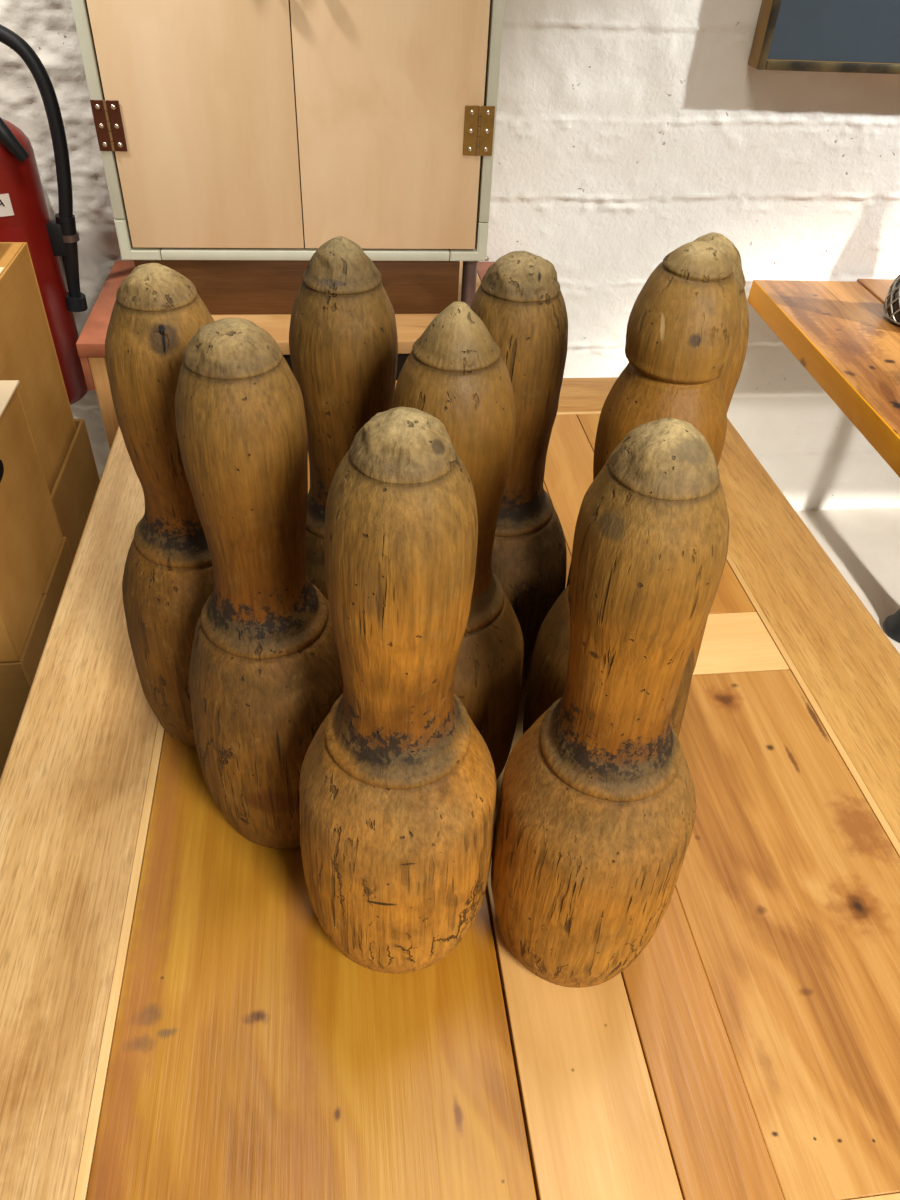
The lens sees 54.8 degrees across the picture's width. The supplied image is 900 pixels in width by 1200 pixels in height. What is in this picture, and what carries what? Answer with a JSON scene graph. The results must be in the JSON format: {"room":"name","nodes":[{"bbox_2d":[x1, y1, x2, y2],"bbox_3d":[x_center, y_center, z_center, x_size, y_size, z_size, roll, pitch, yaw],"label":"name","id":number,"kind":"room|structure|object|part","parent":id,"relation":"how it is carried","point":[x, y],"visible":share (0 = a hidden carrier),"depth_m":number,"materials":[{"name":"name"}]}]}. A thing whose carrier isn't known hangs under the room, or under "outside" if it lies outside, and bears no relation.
{"room":"antique shop","nodes":[
{"label":"antique shop","id":0,"kind":"room"},
{"bbox_2d":[0,242,76,493],"bbox_3d":[-0.809,-0.120,1.470,0.338,0.864,0.265,-3,41,-7],"label":"cardboard box","id":1,"kind":"object","parent":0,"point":[28,355],"visible":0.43,"depth_m":1.31,"materials":[{"name":"brown cardboard"}]},
{"bbox_2d":[0,0,899,510],"bbox_3d":[0.370,-1.166,1.525,4.600,2.500,0.038,-3,41,-7],"label":"wall","id":2,"kind":"structure","parent":0,"point":[629,133],"depth_m":1.77,"materials":[{"name":"white brick"}]},
{"bbox_2d":[0,24,87,404],"bbox_3d":[-0.765,-0.677,1.582,0.208,0.646,0.215,11,41,9],"label":"fire extinguisher","id":3,"kind":"object","parent":2,"relation":"attached to","point":[24,214],"visible":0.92,"depth_m":1.52,"materials":[{"name":"red metal"}]},
{"bbox_3d":[-0.755,-0.794,1.388,0.128,0.161,0.039,14,42,12],"label":"carry handle","id":4,"kind":"part","parent":3,"relation":"part of","materials":[{"name":"black plastic"}]},
{"bbox_2d":[748,0,899,73],"bbox_3d":[0.982,-1.260,1.489,0.800,0.620,0.052,-3,41,-7],"label":"framed picture","id":5,"kind":"object","parent":2,"relation":"attached to","point":[847,36],"visible":1,"depth_m":1.61,"materials":[{"name":"blue paper"}]},
{"bbox_2d":[796,507,899,653],"bbox_3d":[0.516,0.916,1.075,4.600,0.060,3.500,-3,41,-7],"label":"floor","id":6,"kind":"structure","parent":0,"point":[863,544],"depth_m":2.29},
{"bbox_2d":[0,537,73,777],"bbox_3d":[-0.749,0.200,1.369,0.344,0.529,0.275,-3,41,-7],"label":"cardboard box","id":7,"kind":"object","parent":6,"relation":"on","point":[16,677],"visible":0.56,"depth_m":1.18,"materials":[{"name":"brown cardboard"}]},
{"bbox_2d":[0,380,62,660],"bbox_3d":[-0.732,-0.099,1.113,0.344,0.258,0.271,-3,41,-7],"label":"cardboard box","id":8,"kind":"object","parent":7,"relation":"on","point":[31,536],"visible":1,"depth_m":1.14,"materials":[{"name":"brown cardboard"}]},
{"bbox_3d":[-0.724,-0.195,1.030,0.341,0.004,0.271,-3,41,-7],"label":"lid","id":9,"kind":"part","parent":8,"relation":"part of","materials":[{"name":"brown cardboard"}]},
{"bbox_2d":[50,419,99,558],"bbox_3d":[-0.815,-0.002,1.574,0.360,0.564,0.290,-3,41,-7],"label":"cardboard box","id":10,"kind":"object","parent":6,"relation":"on","point":[74,490],"visible":0.19,"depth_m":1.46,"materials":[{"name":"brown cardboard"}]},
{"bbox_2d":[76,260,493,449],"bbox_3d":[-0.262,-0.312,1.875,0.816,0.693,0.393,-3,41,-7],"label":"bench","id":11,"kind":"object","parent":6,"relation":"on","point":[90,344],"visible":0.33,"depth_m":1.55,"materials":[{"name":"red paint"}]},
{"bbox_3d":[-0.620,-0.170,1.705,0.026,0.666,0.026,-3,41,-7],"label":"leg","id":12,"kind":"part","parent":11,"relation":"part of","materials":[{"name":"brown wood"}]},
{"bbox_2d":[71,0,503,313],"bbox_3d":[-0.248,-0.883,1.435,0.635,0.747,0.302,-3,41,-7],"label":"base cabinet","id":13,"kind":"object","parent":11,"relation":"on","point":[226,129],"depth_m":1.39,"materials":[{"name":"beige wood"}]},
{"bbox_3d":[-0.538,-0.833,1.280,0.018,0.514,0.020,-3,41,-7],"label":"frame rail","id":14,"kind":"part","parent":13,"relation":"part of","materials":[{"name":"grey ceramic"}]},
{"bbox_3d":[-0.527,-0.613,1.471,0.065,0.066,0.021,-3,41,-7],"label":"frame corner","id":15,"kind":"part","parent":13,"relation":"part of","materials":[{"name":"grey ceramic"}]},
{"bbox_3d":[-0.383,-0.839,1.298,0.287,0.606,0.018,-3,41,-7],"label":"door","id":16,"kind":"part","parent":13,"relation":"part of","materials":[{"name":"brown wood"}]},
{"bbox_3d":[-0.248,-0.606,1.522,0.498,0.016,0.020,-3,41,-7],"label":"frame rail","id":17,"kind":"part","parent":13,"relation":"part of","materials":[{"name":"grey ceramic"}]},
{"bbox_3d":[-0.260,-0.644,1.654,0.606,0.098,0.257,-3,41,-7],"label":"cabinet plinth","id":18,"kind":"part","parent":13,"relation":"part of","materials":[{"name":"brown wood"}]},
{"bbox_3d":[-0.091,-0.852,1.333,0.298,0.606,0.018,-3,41,-7],"label":"door","id":19,"kind":"part","parent":13,"relation":"part of","materials":[{"name":"brown wood"}]},
{"bbox_3d":[0.033,-0.637,1.539,0.065,0.066,0.021,-3,41,-7],"label":"frame corner","id":20,"kind":"part","parent":13,"relation":"part of","materials":[{"name":"grey ceramic"}]},
{"bbox_3d":[0.036,-0.594,1.616,0.032,0.098,0.032,-3,41,-7],"label":"post","id":21,"kind":"part","parent":13,"relation":"part of","materials":[{"name":"grey metal"}]},
{"bbox_3d":[0.070,-0.859,1.353,0.018,0.514,0.020,-3,41,-7],"label":"frame rail","id":22,"kind":"part","parent":13,"relation":"part of","materials":[{"name":"grey ceramic"}]},
{"bbox_3d":[-0.243,-0.208,1.760,0.756,0.646,0.012,-3,41,-7],"label":"panel","id":23,"kind":"part","parent":11,"relation":"part of","materials":[{"name":"brown wood"}]},
{"bbox_2d":[0,377,899,1199],"bbox_3d":[0.017,0.340,1.081,0.830,0.760,1.153,-3,41,-7],"label":"dining table","id":24,"kind":"object","parent":6,"relation":"on","point":[180,1019],"visible":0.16,"depth_m":0.59,"materials":[{"name":"brown wood"}]},
{"bbox_2d":[105,263,213,747],"bbox_3d":[-0.191,-0.050,0.639,0.120,0.389,0.120,-3,41,-7],"label":"skittle","id":25,"kind":"object","parent":24,"relation":"on","point":[168,580],"visible":0.61,"depth_m":0.58,"materials":[{"name":"brown wood"}]},
{"bbox_2d":[175,317,343,848],"bbox_3d":[-0.120,0.013,0.568,0.120,0.392,0.120,6,41,3],"label":"skittle","id":26,"kind":"object","parent":24,"relation":"on","point":[265,674],"visible":0.87,"depth_m":0.53,"materials":[{"name":"brown wood"}]},
{"bbox_2d":[289,236,397,600],"bbox_3d":[-0.076,-0.068,0.657,0.113,0.402,0.113,-3,41,-7],"label":"skittle","id":27,"kind":"object","parent":24,"relation":"on","point":[343,338],"visible":0.44,"depth_m":0.55,"materials":[{"name":"brown wood"}]},
{"bbox_2d":[299,407,496,973],"bbox_3d":[-0.030,0.075,0.496,0.124,0.400,0.123,-3,41,-7],"label":"skittle","id":28,"kind":"object","parent":24,"relation":"on","point":[398,785],"visible":1,"depth_m":0.46,"materials":[{"name":"brown wood"}]},
{"bbox_2d":[392,301,523,780],"bbox_3d":[-0.003,-0.005,0.592,0.124,0.399,0.123,-3,41,-7],"label":"skittle","id":29,"kind":"object","parent":24,"relation":"on","point":[455,372],"visible":0.53,"depth_m":0.49,"materials":[{"name":"brown wood"}]},
{"bbox_2d":[470,251,567,698],"bbox_3d":[0.040,-0.075,0.684,0.124,0.388,0.124,-3,41,-7],"label":"skittle","id":30,"kind":"object","parent":24,"relation":"on","point":[519,299],"visible":0.53,"depth_m":0.60,"materials":[{"name":"brown wood"}]},
{"bbox_2d":[491,418,728,987],"bbox_3d":[0.092,0.083,0.494,0.119,0.401,0.119,-3,41,-7],"label":"skittle","id":31,"kind":"object","parent":24,"relation":"on","point":[596,814],"visible":0.99,"depth_m":0.46,"materials":[{"name":"brown wood"}]},
{"bbox_2d":[523,240,740,736],"bbox_3d":[0.120,-0.007,0.580,0.117,0.428,0.119,3,41,-1],"label":"skittle","id":32,"kind":"object","parent":24,"relation":"on","point":[684,324],"visible":0.44,"depth_m":0.48,"materials":[{"name":"brown wood"}]},
{"bbox_3d":[0.132,-0.158,0.486,0.062,0.053,0.063,-3,41,-7],"label":"crown","id":33,"kind":"part","parent":32,"relation":"part of","materials":[{"name":"brown wood"}]},
{"bbox_2d":[566,232,748,671],"bbox_3d":[0.161,-0.068,0.671,0.124,0.405,0.124,-3,41,-7],"label":"skittle","id":34,"kind":"object","parent":24,"relation":"on","point":[729,380],"visible":0.16,"depth_m":0.57,"materials":[{"name":"brown wood"}]},
{"bbox_2d":[748,279,899,642],"bbox_3d":[1.136,-0.201,1.864,0.900,0.662,0.842,-1,41,-5],"label":"table","id":35,"kind":"object","parent":6,"relation":"on","point":[841,333],"visible":0.98,"depth_m":1.71,"materials":[{"name":"brown wood"}]},
{"bbox_3d":[1.090,-0.155,1.849,0.160,0.609,0.160,-1,41,-5],"label":"leg","id":36,"kind":"part","parent":35,"relation":"part of","materials":[{"name":"black metal"}]},
{"bbox_2d":[884,274,899,324],"bbox_3d":[0.963,-0.674,1.687,0.148,0.270,0.148,-3,41,-7],"label":"basket","id":37,"kind":"object","parent":35,"relation":"on","point":[892,300],"visible":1,"depth_m":1.74,"materials":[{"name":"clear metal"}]},
{"bbox_3d":[0.963,-0.674,1.687,0.139,0.270,0.139,-3,41,-7],"label":"glass","id":38,"kind":"part","parent":37,"relation":"part of","materials":[{"name":"black"}]}
]}

